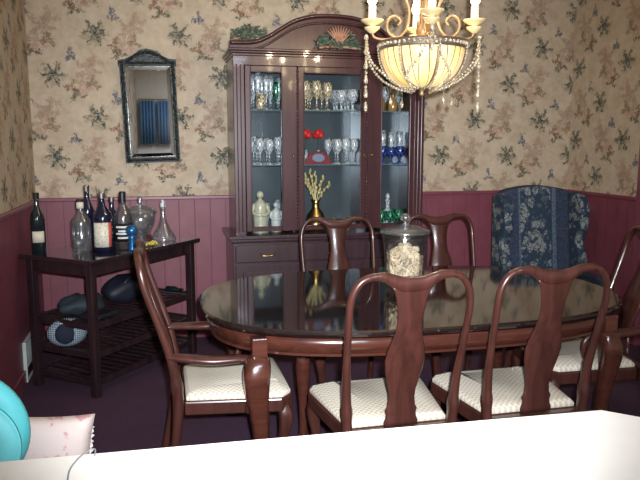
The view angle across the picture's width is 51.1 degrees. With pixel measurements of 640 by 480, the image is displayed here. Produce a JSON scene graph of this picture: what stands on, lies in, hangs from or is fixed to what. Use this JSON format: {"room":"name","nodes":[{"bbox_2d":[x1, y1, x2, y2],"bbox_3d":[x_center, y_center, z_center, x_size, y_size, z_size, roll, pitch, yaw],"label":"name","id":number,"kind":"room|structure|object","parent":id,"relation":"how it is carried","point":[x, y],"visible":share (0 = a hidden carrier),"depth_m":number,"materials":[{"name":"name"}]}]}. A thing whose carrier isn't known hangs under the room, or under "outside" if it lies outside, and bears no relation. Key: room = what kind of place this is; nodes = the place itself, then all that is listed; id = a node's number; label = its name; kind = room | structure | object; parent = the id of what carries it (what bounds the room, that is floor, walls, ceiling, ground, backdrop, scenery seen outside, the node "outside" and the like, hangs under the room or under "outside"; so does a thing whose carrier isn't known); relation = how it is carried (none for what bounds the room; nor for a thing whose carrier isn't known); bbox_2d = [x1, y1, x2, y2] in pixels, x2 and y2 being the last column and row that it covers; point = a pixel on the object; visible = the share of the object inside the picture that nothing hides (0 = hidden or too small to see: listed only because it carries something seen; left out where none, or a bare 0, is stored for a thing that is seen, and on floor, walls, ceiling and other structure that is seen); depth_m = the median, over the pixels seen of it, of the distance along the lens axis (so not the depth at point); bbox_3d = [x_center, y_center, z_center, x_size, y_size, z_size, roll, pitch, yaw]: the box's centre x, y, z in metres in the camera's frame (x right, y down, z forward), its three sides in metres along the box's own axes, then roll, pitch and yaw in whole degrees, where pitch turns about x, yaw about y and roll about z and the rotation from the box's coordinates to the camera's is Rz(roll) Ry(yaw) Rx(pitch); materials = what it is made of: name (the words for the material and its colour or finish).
{"room":"dining room","nodes":[
{"label":"dining room","id":0,"kind":"room"},
{"bbox_2d":[0,0,35,213],"bbox_3d":[-1.193,-0.070,1.081,0.100,2.750,7.450,-2,8,-13],"label":"wall","id":1,"kind":"structure","parent":0,"point":[17,175],"depth_m":4.12,"materials":[{"name":"paper"}]},
{"bbox_2d":[0,198,39,220],"bbox_3d":[-1.497,0.006,2.714,0.020,0.026,4.116,-2,8,-13],"label":"trim","id":2,"kind":"structure","parent":1,"relation":"attached to","point":[25,206],"depth_m":3.92,"materials":[{"name":"wood"}]},
{"bbox_2d":[0,200,45,388],"bbox_3d":[-1.517,0.528,2.802,0.014,1.076,4.150,-2,8,-13],"label":"wainscoting","id":3,"kind":"structure","parent":1,"relation":"attached to","point":[15,233],"depth_m":3.87,"materials":[{"name":"red wood"}]},
{"bbox_2d":[22,331,32,382],"bbox_3d":[-1.837,0.714,4.273,0.022,0.250,0.450,-2,8,-13],"label":"air vent","id":4,"kind":"object","parent":1,"relation":"in","point":[26,345],"visible":0.42,"depth_m":4.12,"materials":[{"name":"metal"}]},
{"bbox_2d":[26,338,32,376],"bbox_3d":[-1.840,0.714,4.273,0.013,0.220,0.420,-2,8,-13],"label":"grille","id":5,"kind":"object","parent":4,"relation":"attached to","point":[28,340],"depth_m":4.15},
{"bbox_2d":[12,334,46,397],"bbox_3d":[-1.501,1.013,2.861,0.014,0.100,4.122,-2,8,-13],"label":"baseboard","id":6,"kind":"structure","parent":1,"relation":"attached to","point":[21,384],"depth_m":3.95,"materials":[{"name":"red wood"}]},
{"bbox_2d":[76,199,83,208],"bbox_3d":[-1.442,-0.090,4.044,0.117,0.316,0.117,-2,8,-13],"label":"cap","id":7,"kind":"object","parent":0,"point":[79,202],"visible":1,"depth_m":4.01,"materials":[{"name":"white plastic"}]},
{"bbox_2d":[24,0,576,197],"bbox_3d":[0.035,-0.664,5.207,4.409,2.750,0.100,-2,8,-13],"label":"wall","id":8,"kind":"structure","parent":0,"point":[519,133],"depth_m":4.92,"materials":[{"name":"paper"}]},
{"bbox_2d":[84,329,212,343],"bbox_3d":[0.051,0.658,5.328,4.181,0.100,0.014,-2,8,-13],"label":"baseboard","id":9,"kind":"structure","parent":8,"relation":"attached to","point":[200,333],"depth_m":5.09,"materials":[{"name":"wood"}]},
{"bbox_2d":[117,48,180,162],"bbox_3d":[-1.215,-0.951,4.774,0.412,0.802,0.046,-2,8,-11],"label":"wall mirror","id":10,"kind":"object","parent":8,"relation":"attached to","point":[147,77],"visible":1,"depth_m":4.78,"materials":[{"name":"grey metal"}]},
{"bbox_2d":[39,194,494,331],"bbox_3d":[0.048,0.173,5.272,4.181,1.076,0.014,-2,8,-13],"label":"wainscoting","id":11,"kind":"structure","parent":8,"relation":"attached to","point":[204,219],"depth_m":5.00,"materials":[{"name":"red wood"}]},
{"bbox_2d":[40,189,565,201],"bbox_3d":[0.052,-0.348,5.180,4.181,0.026,0.020,-2,8,-13],"label":"trim","id":12,"kind":"structure","parent":8,"relation":"attached to","point":[482,191],"depth_m":4.92,"materials":[{"name":"red wood"}]},
{"bbox_2d":[20,336,639,453],"bbox_3d":[1.633,1.246,1.945,5.909,0.100,7.650,-2,8,-13],"label":"floor","id":13,"kind":"structure","parent":0,"point":[131,413],"depth_m":3.86,"materials":[{"name":"carpet"}]},
{"bbox_2d":[18,233,199,398],"bbox_3d":[-1.318,0.440,4.332,0.570,0.812,1.079,4,9,25],"label":"cart","id":14,"kind":"object","parent":13,"relation":"on","point":[133,325],"depth_m":4.05,"materials":[{"name":"brown wood"}]},
{"bbox_2d":[30,192,45,251],"bbox_3d":[-1.704,-0.109,4.040,0.084,0.355,0.086,-2,8,-13],"label":"wine bottle","id":15,"kind":"object","parent":14,"relation":"on","point":[37,220],"visible":1,"depth_m":4.01,"materials":[{"name":"black glass"}]},
{"bbox_2d":[74,221,82,246],"bbox_3d":[-1.523,-0.038,4.219,0.048,0.164,0.048,-2,8,-13],"label":"liquor bottle","id":16,"kind":"object","parent":14,"relation":"on","point":[78,240],"visible":1,"depth_m":4.20,"materials":[{"name":"clear glass"}]},
{"bbox_2d":[58,292,104,314],"bbox_3d":[-1.455,0.387,4.116,0.227,0.121,0.325,4,9,25],"label":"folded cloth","id":17,"kind":"object","parent":14,"relation":"on","point":[76,303],"visible":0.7,"depth_m":4.03,"materials":[{"name":"fabric"}]},
{"bbox_2d":[80,185,94,244],"bbox_3d":[-1.495,-0.162,4.312,0.090,0.383,0.090,-2,8,-13],"label":"bottle","id":18,"kind":"object","parent":14,"relation":"on","point":[86,213],"visible":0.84,"depth_m":4.28,"materials":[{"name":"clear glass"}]},
{"bbox_2d":[81,308,117,319],"bbox_3d":[-1.309,0.443,3.986,0.130,0.030,0.187,4,9,25],"label":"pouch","id":19,"kind":"object","parent":14,"relation":"on","point":[103,313],"visible":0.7,"depth_m":3.97,"materials":[{"name":"fabric"}]},
{"bbox_2d":[93,192,113,251],"bbox_3d":[-1.313,-0.112,4.050,0.116,0.359,0.118,-2,8,-13],"label":"wine bottle","id":20,"kind":"object","parent":14,"relation":"on","point":[102,216],"visible":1,"depth_m":4.01,"materials":[{"name":"blue glass"}]},
{"bbox_2d":[35,288,190,329],"bbox_3d":[-1.308,0.425,4.353,0.500,0.038,0.960,4,9,25],"label":"slatted shelf","id":21,"kind":"object","parent":14,"relation":"attached to","point":[137,307],"depth_m":4.11,"materials":[{"name":"brown wood"}]},
{"bbox_2d":[109,196,118,245],"bbox_3d":[-1.319,-0.119,4.257,0.074,0.314,0.074,-2,8,-13],"label":"bottle","id":22,"kind":"object","parent":14,"relation":"on","point":[111,198],"visible":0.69,"depth_m":4.23,"materials":[{"name":"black glass"}]},
{"bbox_2d":[37,312,191,358],"bbox_3d":[-1.308,0.594,4.377,0.500,0.038,0.960,4,9,25],"label":"slatted shelf","id":23,"kind":"object","parent":14,"relation":"attached to","point":[141,328],"depth_m":4.19,"materials":[{"name":"brown wood"}]},
{"bbox_2d":[39,335,192,385],"bbox_3d":[-1.308,0.752,4.400,0.500,0.038,0.960,4,9,25],"label":"slatted shelf","id":24,"kind":"object","parent":14,"relation":"attached to","point":[49,370],"depth_m":4.20,"materials":[{"name":"brown wood"}]},
{"bbox_2d":[101,273,141,302],"bbox_3d":[-1.285,0.312,4.416,0.251,0.184,0.353,4,9,25],"label":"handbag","id":25,"kind":"object","parent":14,"relation":"on","point":[122,288],"visible":0.79,"depth_m":4.32,"materials":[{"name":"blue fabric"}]},
{"bbox_2d":[113,191,132,248],"bbox_3d":[-1.214,-0.122,4.134,0.118,0.355,0.116,-2,8,-13],"label":"bottle","id":26,"kind":"object","parent":14,"relation":"on","point":[120,236],"visible":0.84,"depth_m":4.10,"materials":[{"name":"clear glass"}]},
{"bbox_2d":[116,226,127,238],"bbox_3d":[-1.203,-0.046,4.097,0.084,0.078,0.018,-2,8,-13],"label":"label","id":27,"kind":"object","parent":26,"relation":"attached to","point":[120,230],"depth_m":4.09,"materials":[{"name":"white"}]},
{"bbox_2d":[125,225,137,250],"bbox_3d":[-1.144,-0.014,4.075,0.072,0.157,0.071,-2,8,-13],"label":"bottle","id":28,"kind":"object","parent":14,"relation":"on","point":[131,230],"visible":0.95,"depth_m":4.06,"materials":[{"name":"blue glass"}]},
{"bbox_2d":[145,240,160,245],"bbox_3d":[-1.060,0.021,4.257,0.098,0.033,0.072,-2,8,-13],"label":"dried flower","id":29,"kind":"object","parent":14,"relation":"on","point":[152,242],"visible":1,"depth_m":4.24,"materials":[{"name":"yellow plant"}]},
{"bbox_2d":[165,286,183,291],"bbox_3d":[-1.004,0.341,4.636,0.125,0.044,0.044,2,9,17],"label":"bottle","id":30,"kind":"object","parent":14,"relation":"on","point":[168,288],"visible":1,"depth_m":4.62,"materials":[{"name":"black glass"}]},
{"bbox_2d":[133,239,292,447],"bbox_3d":[-0.462,0.527,2.898,0.617,1.059,0.584,-2,8,-13],"label":"chair","id":31,"kind":"object","parent":13,"relation":"on","point":[209,384],"visible":0.68,"depth_m":2.73,"materials":[{"name":"brown wood"}]},
{"bbox_2d":[0,410,639,479],"bbox_3d":[-0.127,0.869,0.980,1.837,0.920,0.705,-2,8,-13],"label":"countertop","id":32,"kind":"structure","parent":13,"relation":"on","point":[598,444],"depth_m":1.16,"materials":[{"name":"white laminate"}]},
{"bbox_2d":[67,448,95,479],"bbox_3d":[-0.400,0.385,1.097,0.032,0.004,0.189,-1,8,-5],"label":"cable","id":33,"kind":"object","parent":32,"relation":"on","point":[76,460],"visible":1,"depth_m":1.15,"materials":[{"name":"plastic"}]},
{"bbox_2d":[222,14,431,354],"bbox_3d":[0.044,-0.397,4.860,1.470,2.322,0.547,-2,8,-13],"label":"china cabinet","id":34,"kind":"object","parent":13,"relation":"on","point":[288,53],"visible":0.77,"depth_m":4.67,"materials":[{"name":"brown wood"}]},
{"bbox_2d":[230,23,267,39],"bbox_3d":[-0.457,-1.380,4.437,0.282,0.120,0.108,-2,8,-13],"label":"garland","id":35,"kind":"object","parent":34,"relation":"on","point":[242,31],"visible":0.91,"depth_m":4.42},
{"bbox_2d":[251,75,256,102],"bbox_3d":[-0.466,-1.029,4.682,0.062,0.242,0.060,-2,8,-13],"label":"champagne flute","id":36,"kind":"object","parent":34,"relation":"on","point":[252,76],"visible":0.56,"depth_m":4.67,"materials":[{"name":"clear glass"}]},
{"bbox_2d":[252,136,257,163],"bbox_3d":[-0.467,-0.630,4.711,0.069,0.195,0.067,-2,8,-13],"label":"wine glass","id":37,"kind":"object","parent":34,"relation":"on","point":[253,137],"visible":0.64,"depth_m":4.69,"materials":[{"name":"glass"}]},
{"bbox_2d":[254,73,260,108],"bbox_3d":[-0.425,-1.018,4.586,0.063,0.247,0.061,-2,8,-13],"label":"champagne flute","id":38,"kind":"object","parent":34,"relation":"on","point":[258,87],"visible":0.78,"depth_m":4.57,"materials":[{"name":"clear glass"}]},
{"bbox_2d":[255,138,263,164],"bbox_3d":[-0.415,-0.613,4.640,0.064,0.181,0.062,-2,8,-13],"label":"wine glass","id":39,"kind":"object","parent":34,"relation":"on","point":[258,145],"visible":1,"depth_m":4.62,"materials":[{"name":"glass"}]},
{"bbox_2d":[255,94,265,108],"bbox_3d":[-0.401,-0.938,4.545,0.073,0.101,0.071,-2,8,-13],"label":"tumbler","id":40,"kind":"object","parent":34,"relation":"on","point":[263,98],"visible":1,"depth_m":4.53,"materials":[{"name":"gold glass"}]},
{"bbox_2d":[253,191,270,232],"bbox_3d":[-0.418,-0.198,4.699,0.128,0.290,0.128,5,10,33],"label":"figurine","id":41,"kind":"object","parent":34,"relation":"on","point":[260,214],"visible":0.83,"depth_m":4.67,"materials":[{"name":"beige ceramic"}]},
{"bbox_2d":[260,76,264,108],"bbox_3d":[-0.407,-1.026,4.693,0.060,0.234,0.058,-2,8,-13],"label":"champagne flute","id":42,"kind":"object","parent":34,"relation":"on","point":[261,85],"visible":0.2,"depth_m":4.68,"materials":[{"name":"clear glass"}]},
{"bbox_2d":[263,76,268,109],"bbox_3d":[-0.370,-1.011,4.603,0.058,0.228,0.057,-2,8,-13],"label":"champagne flute","id":43,"kind":"object","parent":34,"relation":"on","point":[265,85],"visible":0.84,"depth_m":4.59,"materials":[{"name":"clear glass"}]},
{"bbox_2d":[262,138,270,163],"bbox_3d":[-0.375,-0.627,4.730,0.065,0.183,0.063,-2,8,-13],"label":"wine glass","id":44,"kind":"object","parent":34,"relation":"on","point":[263,138],"visible":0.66,"depth_m":4.71,"materials":[{"name":"glass"}]},
{"bbox_2d":[265,139,273,164],"bbox_3d":[-0.350,-0.613,4.657,0.062,0.175,0.061,-2,8,-13],"label":"wine glass","id":45,"kind":"object","parent":34,"relation":"on","point":[270,147],"visible":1,"depth_m":4.64,"materials":[{"name":"glass"}]},
{"bbox_2d":[268,76,273,109],"bbox_3d":[-0.347,-1.032,4.713,0.061,0.239,0.059,-2,8,-13],"label":"champagne flute","id":46,"kind":"object","parent":34,"relation":"on","point":[270,82],"visible":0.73,"depth_m":4.71,"materials":[{"name":"clear glass"}]},
{"bbox_2d":[269,202,281,231],"bbox_3d":[-0.311,-0.164,4.753,0.091,0.207,0.091,5,10,33],"label":"figurine","id":47,"kind":"object","parent":34,"relation":"on","point":[275,217],"visible":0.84,"depth_m":4.73,"materials":[{"name":"white ceramic"}]},
{"bbox_2d":[273,81,278,99],"bbox_3d":[-0.304,-0.995,4.622,0.049,0.192,0.048,-2,8,-13],"label":"flute","id":48,"kind":"object","parent":34,"relation":"on","point":[277,88],"visible":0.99,"depth_m":4.61,"materials":[{"name":"green glass"}]},
{"bbox_2d":[274,79,279,109],"bbox_3d":[-0.305,-1.044,4.819,0.059,0.232,0.058,-2,8,-13],"label":"champagne flute","id":49,"kind":"object","parent":34,"relation":"on","point":[275,79],"visible":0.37,"depth_m":4.81,"materials":[{"name":"clear glass"}]},
{"bbox_2d":[274,137,280,164],"bbox_3d":[-0.289,-0.623,4.672,0.068,0.191,0.066,-2,8,-13],"label":"wine glass","id":50,"kind":"object","parent":34,"relation":"on","point":[275,138],"visible":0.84,"depth_m":4.65,"materials":[{"name":"glass"}]},
{"bbox_2d":[276,78,280,109],"bbox_3d":[-0.290,-1.026,4.722,0.057,0.225,0.056,-2,8,-13],"label":"champagne flute","id":51,"kind":"object","parent":34,"relation":"on","point":[277,79],"visible":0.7,"depth_m":4.71,"materials":[{"name":"clear glass"}]},
{"bbox_2d":[304,81,309,109],"bbox_3d":[-0.101,-1.006,4.672,0.071,0.200,0.069,-2,8,-13],"label":"wine glass","id":52,"kind":"object","parent":34,"relation":"on","point":[306,93],"visible":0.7,"depth_m":4.65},
{"bbox_2d":[304,129,311,158],"bbox_3d":[-0.101,-0.665,4.779,0.080,0.246,0.074,1,8,9],"label":"wine glass","id":53,"kind":"object","parent":34,"relation":"on","point":[307,133],"visible":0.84,"depth_m":4.75,"materials":[{"name":"red glass"}]},
{"bbox_2d":[304,85,311,109],"bbox_3d":[-0.086,-1.011,4.765,0.065,0.182,0.063,-2,8,-13],"label":"wine glass","id":54,"kind":"object","parent":34,"relation":"on","point":[310,90],"visible":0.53,"depth_m":4.75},
{"bbox_2d":[312,82,320,109],"bbox_3d":[-0.024,-1.020,4.780,0.070,0.197,0.068,-2,8,-13],"label":"wine glass","id":55,"kind":"object","parent":34,"relation":"on","point":[317,82],"visible":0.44,"depth_m":4.76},
{"bbox_2d":[312,80,321,109],"bbox_3d":[-0.024,-1.010,4.685,0.072,0.203,0.070,-2,8,-13],"label":"wine glass","id":56,"kind":"object","parent":34,"relation":"on","point":[314,83],"visible":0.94,"depth_m":4.66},
{"bbox_2d":[305,168,330,230],"bbox_3d":[-0.039,-0.292,4.801,0.185,0.447,0.164,-6,10,-36],"label":"brass vase","id":57,"kind":"object","parent":34,"relation":"on","point":[315,211],"visible":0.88,"depth_m":4.79,"materials":[{"name":"gold metal"}]},
{"bbox_2d":[312,129,323,150],"bbox_3d":[-0.014,-0.668,4.799,0.080,0.246,0.074,1,8,9],"label":"wine glass","id":58,"kind":"object","parent":34,"relation":"on","point":[319,134],"visible":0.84,"depth_m":4.77,"materials":[{"name":"red glass"}]},
{"bbox_2d":[305,151,331,163],"bbox_3d":[-0.012,-0.583,4.737,0.196,0.094,0.038,-2,8,-13],"label":"dish","id":59,"kind":"object","parent":34,"relation":"on","point":[317,157],"visible":0.99,"depth_m":4.73,"materials":[{"name":"ceramic"}]},
{"bbox_2d":[318,86,324,107],"bbox_3d":[0.013,-1.030,4.879,0.066,0.188,0.065,-2,8,-13],"label":"wine glass","id":60,"kind":"object","parent":34,"relation":"on","point":[320,96],"visible":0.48,"depth_m":4.88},
{"bbox_2d":[322,83,330,109],"bbox_3d":[0.045,-1.022,4.796,0.069,0.196,0.068,-2,8,-13],"label":"wine glass","id":61,"kind":"object","parent":34,"relation":"on","point":[322,83],"visible":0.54,"depth_m":4.78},
{"bbox_2d":[323,82,331,109],"bbox_3d":[0.053,-1.007,4.702,0.068,0.192,0.066,-2,8,-13],"label":"wine glass","id":62,"kind":"object","parent":34,"relation":"on","point":[324,83],"visible":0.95,"depth_m":4.68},
{"bbox_2d":[324,139,331,153],"bbox_3d":[0.060,-0.658,4.967,0.062,0.176,0.061,-2,8,-13],"label":"glass","id":63,"kind":"object","parent":34,"relation":"on","point":[326,140],"visible":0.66,"depth_m":4.94,"materials":[{"name":"glass"}]},
{"bbox_2d":[252,162,407,165],"bbox_3d":[0.029,-0.555,4.902,1.292,0.008,0.365,-2,8,-13],"label":"glass shelf","id":64,"kind":"object","parent":34,"relation":"attached to","point":[357,163],"depth_m":4.84,"materials":[{"name":"clear glass"}]},
{"bbox_2d":[251,109,408,114],"bbox_3d":[0.029,-0.926,4.849,1.292,0.008,0.365,-2,8,-13],"label":"glass shelf","id":65,"kind":"object","parent":34,"relation":"attached to","point":[253,111],"depth_m":4.84,"materials":[{"name":"clear glass"}]},
{"bbox_2d":[329,90,338,109],"bbox_3d":[0.105,-1.020,4.932,0.087,0.153,0.085,-2,8,-13],"label":"water goblet","id":66,"kind":"object","parent":34,"relation":"on","point":[330,97],"visible":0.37,"depth_m":4.92,"materials":[{"name":"clear glass"}]},
{"bbox_2d":[331,139,339,163],"bbox_3d":[0.113,-0.646,4.877,0.063,0.178,0.061,-2,8,-13],"label":"glass","id":67,"kind":"object","parent":34,"relation":"on","point":[332,139],"visible":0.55,"depth_m":4.88,"materials":[{"name":"glass"}]},
{"bbox_2d":[331,90,341,109],"bbox_3d":[0.121,-1.003,4.833,0.084,0.148,0.082,-2,8,-13],"label":"water goblet","id":68,"kind":"object","parent":34,"relation":"on","point":[333,97],"visible":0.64,"depth_m":4.82,"materials":[{"name":"clear glass"}]},
{"bbox_2d":[334,139,341,163],"bbox_3d":[0.127,-0.631,4.774,0.063,0.178,0.062,-2,8,-13],"label":"glass","id":69,"kind":"object","parent":34,"relation":"on","point":[336,147],"visible":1,"depth_m":4.77,"materials":[{"name":"glass"}]},
{"bbox_2d":[314,26,364,49],"bbox_3d":[0.131,-1.354,4.499,0.352,0.148,0.113,-2,8,-13],"label":"fan","id":70,"kind":"object","parent":34,"relation":"attached to","point":[338,36],"visible":1,"depth_m":4.47,"materials":[{"name":"green plant"}]},
{"bbox_2d":[336,90,346,109],"bbox_3d":[0.150,-0.985,4.733,0.080,0.140,0.078,-2,8,-13],"label":"water goblet","id":71,"kind":"object","parent":34,"relation":"on","point":[341,91],"visible":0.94,"depth_m":4.72,"materials":[{"name":"clear glass"}]},
{"bbox_2d":[342,138,350,163],"bbox_3d":[0.187,-0.635,4.787,0.064,0.182,0.063,-2,8,-13],"label":"glass","id":72,"kind":"object","parent":34,"relation":"on","point":[348,145],"visible":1,"depth_m":4.76,"materials":[{"name":"glass"}]},
{"bbox_2d":[344,140,351,163],"bbox_3d":[0.204,-0.649,4.896,0.063,0.178,0.062,-2,8,-13],"label":"glass","id":73,"kind":"object","parent":34,"relation":"on","point":[346,140],"visible":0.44,"depth_m":4.88,"materials":[{"name":"glass"}]},
{"bbox_2d":[343,89,353,109],"bbox_3d":[0.204,-1.010,4.858,0.088,0.154,0.086,-2,8,-13],"label":"water goblet","id":74,"kind":"object","parent":34,"relation":"on","point":[348,89],"visible":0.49,"depth_m":4.84,"materials":[{"name":"clear glass"}]},
{"bbox_2d":[347,89,357,110],"bbox_3d":[0.231,-0.990,4.750,0.084,0.146,0.081,-2,8,-13],"label":"water goblet","id":75,"kind":"object","parent":34,"relation":"on","point":[355,92],"visible":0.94,"depth_m":4.73,"materials":[{"name":"clear glass"}]},
{"bbox_2d":[350,139,357,163],"bbox_3d":[0.245,-0.636,4.809,0.063,0.179,0.062,-2,8,-13],"label":"glass","id":76,"kind":"object","parent":34,"relation":"on","point":[351,140],"visible":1,"depth_m":4.79,"materials":[{"name":"glass"}]},
{"bbox_2d":[378,211,385,228],"bbox_3d":[0.453,-0.147,4.921,0.071,0.124,0.069,-2,8,-13],"label":"goblet","id":77,"kind":"object","parent":34,"relation":"on","point":[382,217],"visible":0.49,"depth_m":4.92,"materials":[{"name":"green glass"}]},
{"bbox_2d":[382,130,385,145],"bbox_3d":[0.463,-0.688,4.951,0.061,0.240,0.060,-2,8,-13],"label":"flute","id":78,"kind":"object","parent":34,"relation":"on","point":[384,135],"visible":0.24,"depth_m":4.93,"materials":[{"name":"clear glass"}]},
{"bbox_2d":[383,99,385,110],"bbox_3d":[0.430,-1.024,4.813,0.087,0.194,0.085,-2,8,-13],"label":"cruet","id":79,"kind":"object","parent":34,"relation":"on","point":[384,103],"visible":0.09,"depth_m":4.79,"materials":[{"name":"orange glass"}]},
{"bbox_2d":[382,146,387,163],"bbox_3d":[0.454,-0.613,4.833,0.072,0.126,0.070,-2,8,-13],"label":"goblet","id":80,"kind":"object","parent":34,"relation":"on","point":[384,148],"visible":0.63,"depth_m":4.80,"materials":[{"name":"blue glass"}]},
{"bbox_2d":[383,86,389,110],"bbox_3d":[0.485,-1.044,4.969,0.068,0.191,0.066,-2,8,-13],"label":"wine glass","id":81,"kind":"object","parent":34,"relation":"on","point":[388,91],"visible":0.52,"depth_m":4.95,"materials":[{"name":"glass"}]},
{"bbox_2d":[381,193,394,222],"bbox_3d":[0.511,-0.232,5.072,0.112,0.249,0.109,-2,8,-13],"label":"decanter","id":82,"kind":"object","parent":34,"relation":"on","point":[388,196],"visible":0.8,"depth_m":5.06,"materials":[{"name":"clear glass"}]},
{"bbox_2d":[386,211,394,222],"bbox_3d":[0.515,-0.150,4.942,0.071,0.124,0.069,-2,8,-13],"label":"goblet","id":83,"kind":"object","parent":34,"relation":"on","point":[390,213],"visible":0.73,"depth_m":4.93,"materials":[{"name":"green glass"}]},
{"bbox_2d":[388,132,393,162],"bbox_3d":[0.527,-0.685,4.966,0.059,0.230,0.057,-2,8,-13],"label":"flute","id":84,"kind":"object","parent":34,"relation":"on","point":[392,135],"visible":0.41,"depth_m":4.96,"materials":[{"name":"clear glass"}]},
{"bbox_2d":[387,147,395,163],"bbox_3d":[0.516,-0.612,4.850,0.068,0.118,0.066,-2,8,-13],"label":"goblet","id":85,"kind":"object","parent":34,"relation":"on","point":[391,153],"visible":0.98,"depth_m":4.82,"materials":[{"name":"blue glass"}]},
{"bbox_2d":[387,87,397,110],"bbox_3d":[0.527,-1.019,4.841,0.079,0.176,0.077,-2,8,-13],"label":"cruet","id":86,"kind":"object","parent":34,"relation":"on","point":[394,106],"visible":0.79,"depth_m":4.82,"materials":[{"name":"gold glass"}]},
{"bbox_2d":[394,87,401,101],"bbox_3d":[0.579,-1.047,4.990,0.067,0.190,0.066,-2,8,-13],"label":"wine glass","id":87,"kind":"object","parent":34,"relation":"on","point":[396,94],"visible":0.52,"depth_m":4.97,"materials":[{"name":"glass"}]},
{"bbox_2d":[394,209,403,227],"bbox_3d":[0.581,-0.157,4.956,0.076,0.133,0.074,-2,8,-13],"label":"goblet","id":88,"kind":"object","parent":34,"relation":"on","point":[399,216],"visible":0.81,"depth_m":4.95,"materials":[{"name":"green glass"}]},
{"bbox_2d":[396,131,402,162],"bbox_3d":[0.592,-0.690,4.985,0.060,0.235,0.058,-2,8,-13],"label":"flute","id":89,"kind":"object","parent":34,"relation":"on","point":[398,134],"visible":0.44,"depth_m":4.96,"materials":[{"name":"clear glass"}]},
{"bbox_2d":[395,146,404,163],"bbox_3d":[0.582,-0.618,4.869,0.072,0.125,0.070,-2,8,-13],"label":"goblet","id":90,"kind":"object","parent":34,"relation":"on","point":[400,150],"visible":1,"depth_m":4.84,"materials":[{"name":"blue glass"}]},
{"bbox_2d":[299,216,375,421],"bbox_3d":[0.164,0.410,3.783,0.516,1.039,0.578,-2,8,-13],"label":"chair","id":91,"kind":"object","parent":13,"relation":"on","point":[336,229],"visible":0.35,"depth_m":3.96,"materials":[{"name":"brown wood"}]},
{"bbox_2d":[306,269,473,434],"bbox_3d":[0.253,0.579,2.605,0.516,1.039,0.578,-2,8,-13],"label":"chair","id":92,"kind":"object","parent":13,"relation":"on","point":[400,398],"visible":0.72,"depth_m":2.41,"materials":[{"name":"brown wood"}]},
{"bbox_2d":[199,266,622,439],"bbox_3d":[0.429,0.620,3.306,2.009,0.750,1.304,-2,8,-13],"label":"dining table","id":93,"kind":"object","parent":13,"relation":"on","point":[301,315],"visible":0.67,"depth_m":2.91,"materials":[{"name":"brown wood"}]},
{"bbox_3d":[0.408,0.060,3.220,0.242,0.382,0.242,-2,8,-13],"label":"glass jar","id":94,"kind":"object","parent":93,"relation":"on","visible":0},
{"bbox_2d":[386,242,422,287],"bbox_3d":[0.408,0.124,3.230,0.178,0.221,0.178,-2,8,-13],"label":"filling","id":95,"kind":"object","parent":94,"relation":"in","point":[405,259],"visible":0.77,"depth_m":3.18,"materials":[{"name":"beige food"}]},
{"bbox_2d":[404,213,513,376],"bbox_3d":[0.799,0.386,3.952,0.516,1.039,0.578,-2,8,-13],"label":"chair","id":96,"kind":"object","parent":13,"relation":"on","point":[438,225],"visible":0.32,"depth_m":4.13,"materials":[{"name":"brown wood"}]},
{"bbox_2d":[430,263,610,420],"bbox_3d":[0.784,0.561,2.729,0.516,1.039,0.578,-2,8,-13],"label":"chair","id":97,"kind":"object","parent":13,"relation":"on","point":[488,393],"visible":0.71,"depth_m":2.53,"materials":[{"name":"brown wood"}]},
{"bbox_2d":[491,185,610,286],"bbox_3d":[1.703,0.187,4.934,0.732,1.144,0.710,-2,8,-13],"label":"chair","id":98,"kind":"object","parent":13,"relation":"on","point":[546,227],"visible":0.4,"depth_m":5.07,"materials":[{"name":"blue fabric"}]},
{"bbox_2d":[512,225,639,411],"bbox_3d":[1.327,0.472,3.279,0.617,1.059,0.584,0,8,-3],"label":"chair","id":99,"kind":"object","parent":13,"relation":"on","point":[568,366],"visible":0.34,"depth_m":3.19,"materials":[{"name":"brown wood"}]},
{"bbox_3d":[-0.964,1.009,1.939,0.580,0.370,0.520,-2,8,-13],"label":"bench","id":100,"kind":"object","parent":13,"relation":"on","visible":0},
{"bbox_2d":[0,381,30,461],"bbox_3d":[-0.951,0.516,1.782,0.336,0.336,0.092,0,8,-3],"label":"round cushion","id":101,"kind":"object","parent":100,"relation":"on","point":[15,428],"visible":0.77,"depth_m":1.77,"materials":[{"name":"teal fabric"}]},
{"bbox_2d":[23,414,94,459],"bbox_3d":[-0.846,0.668,1.991,0.345,0.310,0.123,-1,8,-7],"label":"floral pillow","id":102,"kind":"object","parent":100,"relation":"on","point":[63,435],"visible":0.48,"depth_m":1.98,"materials":[{"name":"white fabric"}]},
{"bbox_2d":[567,0,639,196],"bbox_3d":[2.245,-0.666,5.221,0.100,2.750,0.890,-2,8,-13],"label":"wall","id":103,"kind":"structure","parent":0,"point":[604,144],"depth_m":5.14,"materials":[{"name":"paper"}]},
{"bbox_2d":[566,189,635,200],"bbox_3d":[2.177,-0.356,5.232,0.020,0.026,0.856,-2,8,-13],"label":"trim","id":104,"kind":"structure","parent":103,"relation":"attached to","point":[568,190],"depth_m":5.15,"materials":[{"name":"red wood"}]},
{"bbox_2d":[583,194,635,324],"bbox_3d":[2.190,0.165,5.327,0.014,1.076,0.890,-2,8,-13],"label":"wainscoting","id":105,"kind":"structure","parent":103,"relation":"attached to","point":[611,220],"depth_m":5.12,"materials":[{"name":"red wood"}]},
{"bbox_2d":[630,147,639,345],"bbox_3d":[2.488,-0.195,4.231,0.150,2.100,1.260,-2,8,-13],"label":"door","id":106,"kind":"structure","parent":103,"relation":"in","point":[635,340],"depth_m":4.83,"materials":[{"name":"brown wood"}]},
{"bbox_3d":[1.633,-1.575,1.539,5.909,0.100,7.650,-2,8,-13],"label":"ceiling","id":107,"kind":"structure","parent":0,"visible":0},
{"bbox_2d":[361,0,485,111],"bbox_3d":[0.476,-1.165,3.060,0.440,1.144,0.440,-8,12,-44],"label":"chandelier","id":108,"kind":"object","parent":107,"relation":"hanging from","point":[421,61],"visible":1,"depth_m":3.01,"materials":[{"name":"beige glass"}]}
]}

